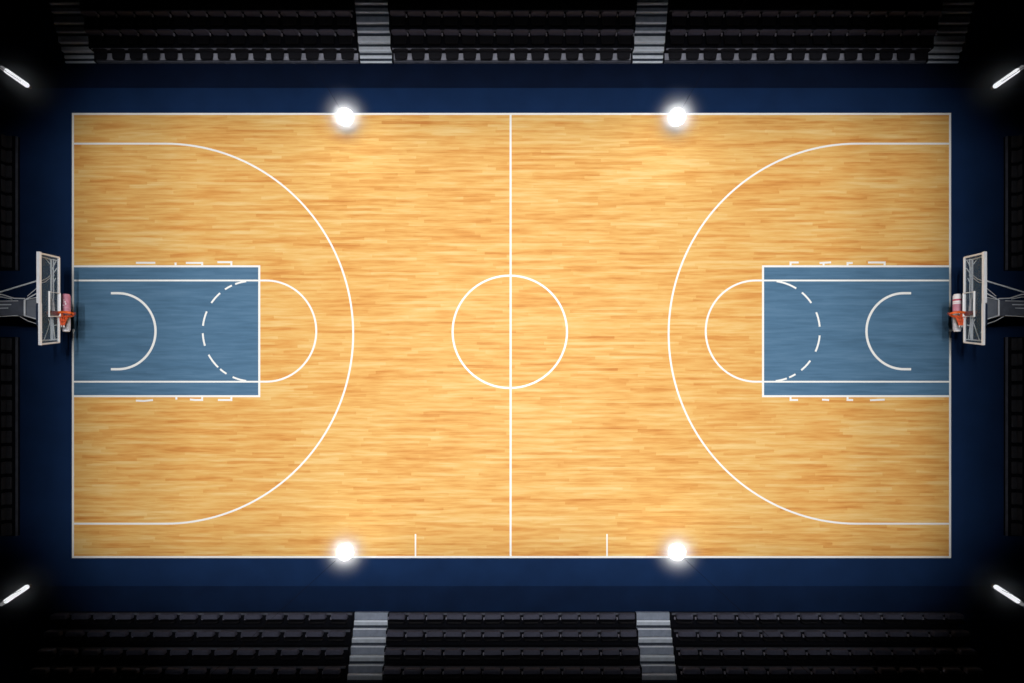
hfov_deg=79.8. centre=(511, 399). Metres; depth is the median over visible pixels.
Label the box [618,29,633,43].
seat
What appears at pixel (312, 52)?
seat
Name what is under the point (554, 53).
seat
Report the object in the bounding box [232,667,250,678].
seat
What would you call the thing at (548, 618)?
seat
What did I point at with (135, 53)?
seat
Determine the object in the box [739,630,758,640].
seat
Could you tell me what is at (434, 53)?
seat
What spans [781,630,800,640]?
seat
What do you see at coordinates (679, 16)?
seat
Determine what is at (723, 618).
seat
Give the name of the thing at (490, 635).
seat
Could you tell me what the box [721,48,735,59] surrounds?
seat
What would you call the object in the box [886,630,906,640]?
seat
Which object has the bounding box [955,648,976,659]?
seat
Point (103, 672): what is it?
seat
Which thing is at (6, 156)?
seat
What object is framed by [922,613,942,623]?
seat
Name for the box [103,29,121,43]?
seat
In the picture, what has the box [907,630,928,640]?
seat
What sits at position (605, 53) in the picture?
seat
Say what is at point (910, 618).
seat
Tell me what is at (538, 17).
seat
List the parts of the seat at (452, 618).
backrest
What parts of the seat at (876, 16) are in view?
backrest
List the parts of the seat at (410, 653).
backrest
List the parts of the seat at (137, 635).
backrest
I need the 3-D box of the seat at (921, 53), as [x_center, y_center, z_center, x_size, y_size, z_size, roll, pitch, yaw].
[13.196,-11.123,19.773,0.470,0.320,0.304,-1,90,0]
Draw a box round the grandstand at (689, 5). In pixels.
[664,0,939,63]
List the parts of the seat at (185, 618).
backrest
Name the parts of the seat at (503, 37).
backrest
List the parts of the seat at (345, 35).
backrest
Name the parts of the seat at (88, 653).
backrest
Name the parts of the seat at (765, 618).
backrest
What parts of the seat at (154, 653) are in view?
backrest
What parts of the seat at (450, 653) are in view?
backrest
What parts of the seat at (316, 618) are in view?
backrest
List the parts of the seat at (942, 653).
backrest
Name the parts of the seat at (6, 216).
backrest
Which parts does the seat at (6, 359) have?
backrest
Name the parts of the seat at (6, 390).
backrest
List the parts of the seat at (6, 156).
backrest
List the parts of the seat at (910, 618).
backrest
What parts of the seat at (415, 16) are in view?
backrest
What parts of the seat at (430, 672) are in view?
backrest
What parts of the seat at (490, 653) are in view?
backrest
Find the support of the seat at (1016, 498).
on the stand at (1008, 367)
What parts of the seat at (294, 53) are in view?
backrest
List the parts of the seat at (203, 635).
backrest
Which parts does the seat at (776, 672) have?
backrest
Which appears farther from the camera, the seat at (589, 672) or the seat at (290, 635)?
the seat at (290, 635)
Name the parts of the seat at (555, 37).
backrest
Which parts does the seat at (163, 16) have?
backrest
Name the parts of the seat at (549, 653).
backrest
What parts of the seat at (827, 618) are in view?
backrest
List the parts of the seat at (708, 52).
backrest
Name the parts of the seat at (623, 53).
backrest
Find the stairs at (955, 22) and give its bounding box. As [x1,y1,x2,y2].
[924,0,976,63]
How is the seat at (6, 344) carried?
on the stand at (15, 351)
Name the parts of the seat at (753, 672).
backrest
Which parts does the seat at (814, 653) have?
backrest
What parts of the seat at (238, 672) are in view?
backrest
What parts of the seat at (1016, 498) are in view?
backrest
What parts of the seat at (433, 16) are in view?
backrest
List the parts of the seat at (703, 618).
backrest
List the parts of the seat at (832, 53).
backrest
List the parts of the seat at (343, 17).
backrest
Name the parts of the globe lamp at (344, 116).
globe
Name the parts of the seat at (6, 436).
backrest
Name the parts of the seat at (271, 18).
backrest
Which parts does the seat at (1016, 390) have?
backrest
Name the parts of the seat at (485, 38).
backrest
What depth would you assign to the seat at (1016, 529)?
19.74 m
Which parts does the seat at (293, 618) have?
backrest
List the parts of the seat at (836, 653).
backrest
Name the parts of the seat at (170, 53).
backrest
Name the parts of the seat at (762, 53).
backrest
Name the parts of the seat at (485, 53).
backrest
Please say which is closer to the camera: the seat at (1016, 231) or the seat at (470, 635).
the seat at (470, 635)
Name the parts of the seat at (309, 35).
backrest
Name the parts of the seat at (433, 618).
backrest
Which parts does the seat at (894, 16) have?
backrest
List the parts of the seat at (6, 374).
backrest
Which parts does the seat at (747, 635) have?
backrest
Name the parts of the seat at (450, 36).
backrest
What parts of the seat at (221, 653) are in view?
backrest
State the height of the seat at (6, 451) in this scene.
0.300 m
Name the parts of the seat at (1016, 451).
backrest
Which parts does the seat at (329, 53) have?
backrest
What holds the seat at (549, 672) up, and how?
on the grandstand at (599, 644)
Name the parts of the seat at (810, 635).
backrest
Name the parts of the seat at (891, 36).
backrest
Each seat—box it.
[1,149,11,162]
[1,164,11,177]
[1,179,11,192]
[1,194,11,207]
[1,209,11,222]
[1,224,11,237]
[1,239,11,252]
[1,255,11,267]
[1,338,11,349]
[1,353,11,365]
[1,369,11,380]
[1,385,11,395]
[1,400,11,411]
[1,415,11,426]
[1,431,11,442]
[1,446,11,458]
[1,462,11,473]
[1,477,11,489]
[1,493,11,504]
[1,508,11,520]
[1,523,11,535]
[37,648,56,659]
[50,613,69,623]
[58,648,78,659]
[65,630,84,640]
[71,613,90,623]
[81,648,100,659]
[85,29,103,43]
[87,630,106,640]
[92,48,107,59]
[93,613,111,623]
[97,667,116,678]
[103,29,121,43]
[103,648,122,659]
[109,630,128,640]
[110,48,124,59]
[115,613,133,623]
[120,667,139,678]
[121,29,138,43]
[126,648,144,659]
[128,48,142,59]
[131,630,149,640]
[135,10,153,25]
[136,613,154,623]
[139,29,156,43]
[143,667,161,678]
[145,48,159,59]
[147,648,166,659]
[153,10,171,25]
[153,630,171,640]
[157,29,174,43]
[158,613,176,623]
[163,48,177,59]
[165,667,183,678]
[170,648,188,659]
[171,10,189,25]
[175,29,192,43]
[175,630,193,640]
[179,613,197,623]
[181,48,195,59]
[187,667,206,678]
[190,10,207,25]
[192,648,210,659]
[193,29,210,43]
[196,630,214,640]
[198,48,212,59]
[201,613,219,623]
[208,10,225,25]
[210,667,228,678]
[211,29,228,43]
[214,648,232,659]
[216,48,230,59]
[218,630,236,640]
[222,613,240,623]
[226,10,243,25]
[229,29,246,43]
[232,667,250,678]
[234,48,248,59]
[237,648,254,659]
[241,630,258,640]
[244,10,261,25]
[244,613,261,623]
[247,29,264,43]
[252,48,266,59]
[255,667,273,678]
[258,648,276,659]
[262,10,279,25]
[262,630,279,640]
[265,29,282,43]
[266,613,283,623]
[270,48,283,59]
[278,667,295,678]
[280,10,297,25]
[281,648,298,659]
[283,29,299,43]
[284,630,301,640]
[287,48,301,59]
[287,613,304,623]
[299,10,315,25]
[300,667,318,678]
[301,29,317,43]
[302,648,320,659]
[305,48,318,59]
[305,630,323,640]
[309,613,326,623]
[317,10,333,25]
[319,29,335,43]
[322,48,336,59]
[322,667,340,678]
[325,648,342,659]
[328,630,345,640]
[330,613,347,623]
[335,10,351,25]
[337,29,353,43]
[340,48,354,59]
[382,667,400,678]
[384,648,402,659]
[386,630,403,640]
[388,613,405,623]
[390,10,406,25]
[391,29,407,43]
[393,48,407,59]
[403,667,420,678]
[404,648,421,659]
[405,630,422,640]
[407,613,424,623]
[408,10,424,25]
[409,29,425,43]
[411,48,424,59]
[423,648,441,659]
[423,667,440,678]
[425,630,442,640]
[426,10,442,25]
[426,29,442,43]
[426,613,443,623]
[428,48,441,59]
[442,667,460,678]
[443,10,459,25]
[443,648,461,659]
[444,29,459,43]
[444,630,461,640]
[445,48,458,59]
[446,613,462,623]
[461,10,477,25]
[461,29,477,43]
[462,48,476,59]
[462,667,480,678]
[463,630,481,640]
[463,648,480,659]
[465,613,481,623]
[478,10,494,25]
[479,29,494,43]
[479,48,493,59]
[482,667,499,678]
[483,613,500,623]
[483,630,500,640]
[483,648,500,659]
[496,10,512,25]
[496,29,511,43]
[496,48,510,59]
[502,613,519,623]
[502,630,519,640]
[502,648,520,659]
[502,667,519,678]
[513,29,529,43]
[514,10,529,25]
[514,48,527,59]
[522,613,539,623]
[522,630,539,640]
[522,648,539,659]
[522,667,540,678]
[531,10,547,25]
[531,29,546,43]
[531,48,544,59]
[540,613,558,623]
[541,630,558,640]
[542,648,559,659]
[542,667,560,678]
[548,10,564,25]
[548,29,564,43]
[548,48,561,59]
[560,613,577,623]
[560,630,578,640]
[561,648,579,659]
[562,667,580,678]
[565,48,579,59]
[566,10,582,25]
[566,29,581,43]
[578,613,596,623]
[579,630,597,640]
[580,648,598,659]
[581,667,600,678]
[582,48,596,59]
[583,29,599,43]
[584,10,600,25]
[597,613,615,623]
[599,48,613,59]
[599,630,617,640]
[600,29,616,43]
[600,648,619,659]
[601,10,617,25]
[602,667,620,678]
[616,613,634,623]
[617,48,630,59]
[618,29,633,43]
[618,630,636,640]
[619,10,635,25]
[620,648,638,659]
[621,667,640,678]
[668,48,682,59]
[670,29,686,43]
[672,10,688,25]
[674,613,692,623]
[676,630,695,640]
[678,648,697,659]
[681,667,700,678]
[686,48,699,59]
[688,29,704,43]
[690,10,706,25]
[695,613,713,623]
[697,630,716,640]
[700,648,719,659]
[702,667,722,678]
[703,48,717,59]
[706,29,722,43]
[708,10,724,25]
[715,613,734,623]
[718,630,737,640]
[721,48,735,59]
[721,648,740,659]
[724,29,740,43]
[724,667,743,678]
[726,10,742,25]
[736,613,755,623]
[738,48,752,59]
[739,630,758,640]
[741,29,757,43]
[742,648,762,659]
[744,10,760,25]
[746,667,765,678]
[756,48,770,59]
[757,613,776,623]
[759,29,776,43]
[760,630,780,640]
[762,10,778,25]
[763,648,783,659]
[767,667,787,678]
[774,48,788,59]
[777,29,793,43]
[777,613,797,623]
[780,10,796,25]
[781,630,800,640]
[785,648,805,659]
[789,667,809,678]
[792,48,806,59]
[795,29,811,43]
[798,10,814,25]
[798,613,817,623]
[802,630,822,640]
[806,648,826,659]
[809,48,823,59]
[810,667,831,678]
[813,29,829,43]
[816,10,833,25]
[819,613,838,623]
[823,630,843,640]
[827,48,841,59]
[827,648,848,659]
[831,29,847,43]
[832,667,853,678]
[834,10,851,25]
[839,613,859,623]
[844,48,858,59]
[844,630,864,640]
[848,29,865,43]
[849,648,869,659]
[852,10,869,25]
[853,667,874,678]
[860,613,880,623]
[862,48,876,59]
[865,630,885,640]
[866,29,883,43]
[870,10,887,25]
[870,648,891,659]
[879,48,894,59]
[881,613,901,623]
[884,29,901,43]
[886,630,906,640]
[888,10,905,25]
[891,648,912,659]
[897,48,911,59]
[902,29,919,43]
[902,613,922,623]
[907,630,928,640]
[913,648,934,659]
[915,48,929,59]
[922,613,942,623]
[928,630,949,640]
[934,648,955,659]
[940,667,962,678]
[943,613,964,623]
[949,630,970,640]
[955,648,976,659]
[962,667,983,678]
[1011,149,1022,162]
[1011,164,1022,177]
[1011,179,1022,192]
[1011,194,1022,207]
[1011,209,1022,222]
[1011,224,1022,237]
[1011,239,1022,252]
[1011,255,1022,267]
[1011,338,1022,349]
[1011,353,1022,365]
[1011,369,1022,380]
[1011,385,1022,395]
[1011,400,1022,411]
[1011,415,1022,426]
[1011,431,1022,442]
[1011,446,1022,458]
[1011,462,1022,473]
[1011,477,1022,489]
[1011,492,1022,504]
[1011,508,1022,520]
[1011,523,1022,535]
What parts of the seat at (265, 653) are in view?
backrest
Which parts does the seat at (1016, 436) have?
backrest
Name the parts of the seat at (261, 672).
backrest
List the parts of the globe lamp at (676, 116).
globe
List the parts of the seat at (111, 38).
backrest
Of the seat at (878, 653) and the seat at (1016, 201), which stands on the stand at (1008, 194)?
the seat at (1016, 201)
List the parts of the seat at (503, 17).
backrest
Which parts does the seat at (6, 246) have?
backrest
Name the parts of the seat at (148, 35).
backrest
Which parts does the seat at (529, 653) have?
backrest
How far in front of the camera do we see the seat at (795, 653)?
18.95 m
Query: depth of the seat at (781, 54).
19.68 m
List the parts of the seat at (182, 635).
backrest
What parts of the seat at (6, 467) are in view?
backrest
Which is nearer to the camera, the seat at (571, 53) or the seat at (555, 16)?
the seat at (555, 16)
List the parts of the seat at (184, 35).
backrest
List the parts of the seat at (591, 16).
backrest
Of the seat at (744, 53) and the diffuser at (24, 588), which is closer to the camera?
the diffuser at (24, 588)
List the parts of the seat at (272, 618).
backrest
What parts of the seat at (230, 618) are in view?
backrest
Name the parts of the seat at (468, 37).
backrest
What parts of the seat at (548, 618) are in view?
backrest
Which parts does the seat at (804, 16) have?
backrest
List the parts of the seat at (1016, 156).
backrest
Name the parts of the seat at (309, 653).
backrest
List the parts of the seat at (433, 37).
backrest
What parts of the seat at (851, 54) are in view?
backrest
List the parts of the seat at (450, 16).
backrest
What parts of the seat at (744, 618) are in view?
backrest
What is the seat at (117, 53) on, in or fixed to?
on the grandstand at (96, 5)
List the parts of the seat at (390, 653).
backrest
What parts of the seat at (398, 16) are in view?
backrest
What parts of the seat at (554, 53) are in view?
backrest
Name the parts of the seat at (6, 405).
backrest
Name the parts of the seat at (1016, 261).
backrest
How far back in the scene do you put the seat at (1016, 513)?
19.74 m
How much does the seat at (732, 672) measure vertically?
0.400 m
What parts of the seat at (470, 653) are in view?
backrest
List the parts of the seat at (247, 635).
backrest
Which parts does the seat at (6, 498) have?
backrest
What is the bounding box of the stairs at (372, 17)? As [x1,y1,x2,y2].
[353,0,393,63]
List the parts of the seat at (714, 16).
backrest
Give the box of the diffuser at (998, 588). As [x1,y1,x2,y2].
[993,585,1020,602]
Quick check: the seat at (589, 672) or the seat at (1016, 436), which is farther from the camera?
the seat at (1016, 436)
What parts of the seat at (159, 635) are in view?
backrest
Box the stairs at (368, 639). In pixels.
[346,612,389,682]
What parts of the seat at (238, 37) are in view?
backrest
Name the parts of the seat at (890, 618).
backrest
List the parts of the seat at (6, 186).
backrest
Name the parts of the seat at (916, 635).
backrest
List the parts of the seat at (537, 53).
backrest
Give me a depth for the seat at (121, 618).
19.49 m
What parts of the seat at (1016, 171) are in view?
backrest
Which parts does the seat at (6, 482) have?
backrest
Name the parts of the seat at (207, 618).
backrest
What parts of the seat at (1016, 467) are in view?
backrest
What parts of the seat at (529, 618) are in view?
backrest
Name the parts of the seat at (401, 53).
backrest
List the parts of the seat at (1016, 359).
backrest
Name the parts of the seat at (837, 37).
backrest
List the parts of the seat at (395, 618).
backrest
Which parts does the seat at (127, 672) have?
backrest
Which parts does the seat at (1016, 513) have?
backrest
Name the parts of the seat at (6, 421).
backrest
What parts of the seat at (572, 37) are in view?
backrest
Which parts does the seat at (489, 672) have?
backrest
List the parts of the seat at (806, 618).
backrest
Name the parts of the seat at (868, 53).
backrest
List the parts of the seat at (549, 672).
backrest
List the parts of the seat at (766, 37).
backrest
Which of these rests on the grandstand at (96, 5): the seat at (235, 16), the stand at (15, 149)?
the seat at (235, 16)
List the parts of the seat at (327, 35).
backrest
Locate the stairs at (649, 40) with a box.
[631,0,669,63]
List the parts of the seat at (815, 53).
backrest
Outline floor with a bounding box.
[0,0,1023,682]
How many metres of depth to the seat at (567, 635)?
19.24 m
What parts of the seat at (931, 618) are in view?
backrest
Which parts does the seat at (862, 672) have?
backrest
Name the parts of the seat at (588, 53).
backrest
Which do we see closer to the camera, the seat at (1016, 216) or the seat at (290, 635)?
the seat at (290, 635)
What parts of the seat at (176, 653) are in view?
backrest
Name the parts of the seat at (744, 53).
backrest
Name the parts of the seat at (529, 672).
backrest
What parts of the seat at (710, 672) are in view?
backrest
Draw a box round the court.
[72,113,952,557]
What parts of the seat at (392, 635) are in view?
backrest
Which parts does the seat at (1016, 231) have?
backrest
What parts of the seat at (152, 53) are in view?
backrest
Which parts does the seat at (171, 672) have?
backrest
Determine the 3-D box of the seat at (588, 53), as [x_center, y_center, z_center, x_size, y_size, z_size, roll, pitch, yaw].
[2.491,-11.123,19.773,0.470,0.320,0.304,0,90,0]
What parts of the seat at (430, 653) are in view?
backrest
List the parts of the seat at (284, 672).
backrest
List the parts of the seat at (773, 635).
backrest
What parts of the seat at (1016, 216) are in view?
backrest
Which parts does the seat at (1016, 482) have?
backrest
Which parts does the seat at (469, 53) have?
backrest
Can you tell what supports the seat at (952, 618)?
on the grandstand at (701, 663)
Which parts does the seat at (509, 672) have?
backrest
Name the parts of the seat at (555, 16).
backrest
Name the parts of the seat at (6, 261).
backrest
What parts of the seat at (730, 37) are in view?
backrest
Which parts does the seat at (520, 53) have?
backrest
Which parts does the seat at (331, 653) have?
backrest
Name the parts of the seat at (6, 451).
backrest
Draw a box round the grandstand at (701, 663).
[671,612,977,681]
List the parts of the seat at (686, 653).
backrest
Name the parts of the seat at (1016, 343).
backrest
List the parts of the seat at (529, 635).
backrest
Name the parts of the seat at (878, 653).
backrest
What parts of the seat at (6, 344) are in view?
backrest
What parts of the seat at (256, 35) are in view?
backrest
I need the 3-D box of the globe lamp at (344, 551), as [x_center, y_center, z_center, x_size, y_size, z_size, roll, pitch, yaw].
[-5.021,4.570,6.370,0.481,24.640,0.481,0,90,0]
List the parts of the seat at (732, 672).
backrest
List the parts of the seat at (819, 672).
backrest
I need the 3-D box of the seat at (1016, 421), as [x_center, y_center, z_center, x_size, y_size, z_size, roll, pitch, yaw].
[16.244,0.689,19.738,0.210,0.300,0.380,0,90,0]
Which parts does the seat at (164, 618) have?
backrest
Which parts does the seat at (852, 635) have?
backrest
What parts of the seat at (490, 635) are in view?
backrest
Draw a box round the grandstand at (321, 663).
[36,612,352,681]
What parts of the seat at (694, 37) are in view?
backrest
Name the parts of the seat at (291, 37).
backrest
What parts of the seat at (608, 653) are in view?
backrest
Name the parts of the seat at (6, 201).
backrest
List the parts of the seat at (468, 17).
backrest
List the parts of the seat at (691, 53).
backrest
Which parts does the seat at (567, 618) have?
backrest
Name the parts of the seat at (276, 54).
backrest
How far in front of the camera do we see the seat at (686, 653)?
18.95 m
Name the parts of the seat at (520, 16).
backrest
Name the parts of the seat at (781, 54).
backrest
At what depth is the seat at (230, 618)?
19.49 m
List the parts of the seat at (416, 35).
backrest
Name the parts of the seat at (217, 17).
backrest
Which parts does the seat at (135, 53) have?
backrest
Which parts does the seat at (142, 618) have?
backrest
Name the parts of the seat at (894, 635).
backrest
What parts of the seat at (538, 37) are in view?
backrest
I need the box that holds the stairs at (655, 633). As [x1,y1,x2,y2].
[634,612,678,682]
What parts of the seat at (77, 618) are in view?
backrest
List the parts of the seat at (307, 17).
backrest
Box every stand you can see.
[0,136,19,270]
[0,337,19,535]
[1004,136,1023,270]
[1004,337,1023,535]
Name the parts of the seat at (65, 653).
backrest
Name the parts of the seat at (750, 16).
backrest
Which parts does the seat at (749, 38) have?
backrest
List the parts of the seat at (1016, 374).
backrest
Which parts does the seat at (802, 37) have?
backrest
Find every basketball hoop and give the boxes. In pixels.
[0,251,75,344]
[947,251,1023,344]
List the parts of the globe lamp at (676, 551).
globe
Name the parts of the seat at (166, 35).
backrest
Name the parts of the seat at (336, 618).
backrest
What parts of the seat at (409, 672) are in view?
backrest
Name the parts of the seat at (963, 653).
backrest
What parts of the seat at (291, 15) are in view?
backrest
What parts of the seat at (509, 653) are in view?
backrest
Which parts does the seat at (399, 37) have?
backrest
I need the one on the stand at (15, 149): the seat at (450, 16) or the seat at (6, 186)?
the seat at (6, 186)
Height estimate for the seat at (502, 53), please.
0.320 m
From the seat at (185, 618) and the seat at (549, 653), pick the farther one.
the seat at (185, 618)
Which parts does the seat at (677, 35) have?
backrest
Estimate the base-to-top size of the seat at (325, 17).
0.400 m
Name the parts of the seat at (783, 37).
backrest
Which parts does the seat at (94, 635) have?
backrest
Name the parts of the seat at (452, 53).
backrest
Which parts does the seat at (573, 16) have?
backrest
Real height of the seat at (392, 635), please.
0.400 m
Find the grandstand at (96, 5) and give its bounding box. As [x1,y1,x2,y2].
[83,0,358,63]
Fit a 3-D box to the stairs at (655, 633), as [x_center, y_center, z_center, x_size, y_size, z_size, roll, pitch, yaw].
[4.581,7.847,19.510,1.178,1.040,1.850,0,90,0]
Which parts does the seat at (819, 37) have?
backrest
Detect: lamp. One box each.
[0,66,31,88]
[0,584,31,605]
[201,544,352,682]
[277,2,352,125]
[669,4,742,125]
[669,544,818,682]
[991,65,1023,89]
[991,584,1023,605]
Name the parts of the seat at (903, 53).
backrest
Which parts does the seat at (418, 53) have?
backrest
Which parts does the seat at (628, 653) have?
backrest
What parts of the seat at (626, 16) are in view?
backrest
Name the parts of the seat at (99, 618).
backrest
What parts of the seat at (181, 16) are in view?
backrest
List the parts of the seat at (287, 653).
backrest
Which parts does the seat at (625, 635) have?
backrest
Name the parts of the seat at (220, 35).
backrest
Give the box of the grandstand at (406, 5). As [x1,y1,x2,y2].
[390,0,634,63]
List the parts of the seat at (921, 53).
backrest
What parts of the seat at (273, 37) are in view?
backrest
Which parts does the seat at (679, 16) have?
backrest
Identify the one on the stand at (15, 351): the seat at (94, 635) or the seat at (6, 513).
the seat at (6, 513)
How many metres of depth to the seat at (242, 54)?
19.68 m
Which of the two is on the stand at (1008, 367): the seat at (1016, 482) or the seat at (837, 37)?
the seat at (1016, 482)
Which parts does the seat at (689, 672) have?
backrest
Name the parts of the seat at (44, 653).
backrest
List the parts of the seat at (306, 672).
backrest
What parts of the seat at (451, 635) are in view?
backrest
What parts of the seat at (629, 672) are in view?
backrest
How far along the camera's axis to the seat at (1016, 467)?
19.74 m
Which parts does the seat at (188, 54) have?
backrest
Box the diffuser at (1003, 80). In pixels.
[993,68,1019,87]
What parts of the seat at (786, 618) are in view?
backrest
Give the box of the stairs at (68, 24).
[47,0,97,63]
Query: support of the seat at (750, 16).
on the grandstand at (689, 5)
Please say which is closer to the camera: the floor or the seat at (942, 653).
the seat at (942, 653)
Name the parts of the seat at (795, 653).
backrest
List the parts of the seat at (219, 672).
backrest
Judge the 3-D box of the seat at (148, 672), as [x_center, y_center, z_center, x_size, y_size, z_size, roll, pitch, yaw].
[-11.045,8.363,18.833,0.574,0.400,0.272,-1,90,0]
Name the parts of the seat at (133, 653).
backrest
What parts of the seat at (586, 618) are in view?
backrest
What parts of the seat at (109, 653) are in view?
backrest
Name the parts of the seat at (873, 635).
backrest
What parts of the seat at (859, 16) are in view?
backrest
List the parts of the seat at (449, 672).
backrest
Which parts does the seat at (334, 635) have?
backrest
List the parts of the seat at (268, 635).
backrest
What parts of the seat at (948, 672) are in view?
backrest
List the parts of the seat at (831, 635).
backrest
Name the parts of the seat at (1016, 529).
backrest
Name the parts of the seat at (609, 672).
backrest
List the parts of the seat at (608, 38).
backrest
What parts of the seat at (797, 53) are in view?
backrest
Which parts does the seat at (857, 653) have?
backrest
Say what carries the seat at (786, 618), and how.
on the grandstand at (701, 663)
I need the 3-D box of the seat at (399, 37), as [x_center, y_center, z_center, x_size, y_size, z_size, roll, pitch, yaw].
[-3.548,-11.500,19.473,0.524,0.400,0.372,-1,90,0]
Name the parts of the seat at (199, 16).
backrest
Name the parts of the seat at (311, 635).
backrest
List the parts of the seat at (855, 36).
backrest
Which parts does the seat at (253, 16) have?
backrest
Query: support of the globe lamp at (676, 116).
hanging from the ceiling
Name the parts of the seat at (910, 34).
backrest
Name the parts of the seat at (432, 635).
backrest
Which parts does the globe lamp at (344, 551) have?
globe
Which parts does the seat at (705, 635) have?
backrest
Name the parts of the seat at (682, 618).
backrest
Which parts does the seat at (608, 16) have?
backrest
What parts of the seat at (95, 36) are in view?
backrest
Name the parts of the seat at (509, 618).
backrest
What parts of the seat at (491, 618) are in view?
backrest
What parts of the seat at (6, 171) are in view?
backrest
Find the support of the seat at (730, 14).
on the grandstand at (689, 5)
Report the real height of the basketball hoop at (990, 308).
4.265 m
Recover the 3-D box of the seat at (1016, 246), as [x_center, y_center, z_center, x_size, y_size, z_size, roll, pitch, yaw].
[16.244,-4.953,19.738,0.210,0.300,0.380,0,90,0]
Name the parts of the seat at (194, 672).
backrest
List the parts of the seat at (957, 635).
backrest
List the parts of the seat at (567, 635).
backrest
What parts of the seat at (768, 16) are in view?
backrest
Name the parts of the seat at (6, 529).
backrest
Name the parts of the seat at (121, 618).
backrest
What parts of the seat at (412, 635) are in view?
backrest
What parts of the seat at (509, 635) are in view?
backrest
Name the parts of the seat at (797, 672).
backrest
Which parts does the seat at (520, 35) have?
backrest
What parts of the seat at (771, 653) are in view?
backrest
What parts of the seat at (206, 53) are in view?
backrest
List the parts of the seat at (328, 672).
backrest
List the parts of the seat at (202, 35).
backrest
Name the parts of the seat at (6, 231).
backrest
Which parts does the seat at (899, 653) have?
backrest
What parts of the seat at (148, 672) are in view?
backrest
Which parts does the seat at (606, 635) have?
backrest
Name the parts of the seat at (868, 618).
backrest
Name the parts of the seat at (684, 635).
backrest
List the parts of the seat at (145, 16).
backrest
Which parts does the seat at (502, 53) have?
backrest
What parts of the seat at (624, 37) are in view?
backrest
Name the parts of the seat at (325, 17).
backrest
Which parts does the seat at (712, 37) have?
backrest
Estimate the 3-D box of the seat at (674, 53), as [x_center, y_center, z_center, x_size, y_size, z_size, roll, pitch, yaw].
[5.256,-11.123,19.773,0.470,0.320,0.304,-1,90,0]
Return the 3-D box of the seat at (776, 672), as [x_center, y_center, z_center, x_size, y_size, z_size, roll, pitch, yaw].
[8.149,8.363,18.833,0.574,0.400,0.272,-1,90,0]
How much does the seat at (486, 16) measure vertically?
0.400 m
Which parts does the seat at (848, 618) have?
backrest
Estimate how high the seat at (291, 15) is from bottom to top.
0.400 m
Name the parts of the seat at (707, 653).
backrest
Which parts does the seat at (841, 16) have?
backrest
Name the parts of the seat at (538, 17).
backrest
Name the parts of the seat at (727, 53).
backrest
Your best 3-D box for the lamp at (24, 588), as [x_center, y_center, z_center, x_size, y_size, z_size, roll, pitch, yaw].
[-13.815,5.424,5.578,0.916,23.055,0.131,-34,90,0]
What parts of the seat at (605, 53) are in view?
backrest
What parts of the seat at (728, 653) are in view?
backrest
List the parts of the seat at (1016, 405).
backrest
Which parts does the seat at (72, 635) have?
backrest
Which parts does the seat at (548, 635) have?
backrest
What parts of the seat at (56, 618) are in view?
backrest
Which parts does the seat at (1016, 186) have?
backrest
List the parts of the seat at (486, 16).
backrest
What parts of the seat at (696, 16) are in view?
backrest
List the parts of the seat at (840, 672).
backrest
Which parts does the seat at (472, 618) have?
backrest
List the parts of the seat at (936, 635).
backrest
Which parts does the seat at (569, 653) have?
backrest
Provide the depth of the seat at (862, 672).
18.68 m
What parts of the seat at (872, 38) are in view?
backrest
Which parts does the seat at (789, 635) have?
backrest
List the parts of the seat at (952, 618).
backrest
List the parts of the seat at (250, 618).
backrest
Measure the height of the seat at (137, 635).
0.400 m
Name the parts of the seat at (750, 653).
backrest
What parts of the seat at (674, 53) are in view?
backrest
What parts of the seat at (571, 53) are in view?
backrest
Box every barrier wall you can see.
[0,61,1023,87]
[0,586,1023,613]
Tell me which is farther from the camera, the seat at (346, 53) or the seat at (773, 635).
the seat at (346, 53)
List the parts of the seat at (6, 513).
backrest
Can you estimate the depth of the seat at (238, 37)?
19.42 m
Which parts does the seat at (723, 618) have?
backrest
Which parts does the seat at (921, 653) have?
backrest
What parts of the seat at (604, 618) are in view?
backrest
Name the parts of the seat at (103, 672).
backrest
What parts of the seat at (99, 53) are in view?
backrest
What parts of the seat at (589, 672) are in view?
backrest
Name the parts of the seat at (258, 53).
backrest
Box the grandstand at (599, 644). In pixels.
[384,612,639,681]
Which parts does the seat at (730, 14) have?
backrest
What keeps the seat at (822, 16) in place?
on the grandstand at (689, 5)
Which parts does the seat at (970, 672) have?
backrest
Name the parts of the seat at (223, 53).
backrest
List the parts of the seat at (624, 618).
backrest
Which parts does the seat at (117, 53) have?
backrest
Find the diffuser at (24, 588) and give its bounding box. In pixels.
[3,585,29,602]
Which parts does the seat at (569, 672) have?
backrest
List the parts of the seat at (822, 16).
backrest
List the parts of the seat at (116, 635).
backrest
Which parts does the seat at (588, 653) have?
backrest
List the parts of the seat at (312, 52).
backrest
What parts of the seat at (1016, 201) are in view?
backrest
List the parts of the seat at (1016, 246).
backrest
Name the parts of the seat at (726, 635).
backrest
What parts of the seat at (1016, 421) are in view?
backrest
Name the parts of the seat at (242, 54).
backrest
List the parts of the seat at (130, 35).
backrest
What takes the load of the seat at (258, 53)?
on the grandstand at (96, 5)
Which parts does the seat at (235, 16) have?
backrest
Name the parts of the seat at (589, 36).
backrest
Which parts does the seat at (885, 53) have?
backrest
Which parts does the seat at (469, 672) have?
backrest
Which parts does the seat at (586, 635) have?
backrest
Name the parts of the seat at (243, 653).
backrest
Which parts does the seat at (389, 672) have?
backrest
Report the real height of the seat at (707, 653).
0.400 m
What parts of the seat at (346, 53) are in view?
backrest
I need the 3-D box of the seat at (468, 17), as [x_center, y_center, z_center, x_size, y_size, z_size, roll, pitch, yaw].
[-1.346,-11.970,19.273,0.524,0.400,0.372,1,90,0]
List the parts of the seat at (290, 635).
backrest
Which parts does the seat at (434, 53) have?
backrest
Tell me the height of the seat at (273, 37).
0.400 m
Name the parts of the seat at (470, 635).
backrest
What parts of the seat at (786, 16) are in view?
backrest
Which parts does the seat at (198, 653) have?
backrest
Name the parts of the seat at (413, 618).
backrest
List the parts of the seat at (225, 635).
backrest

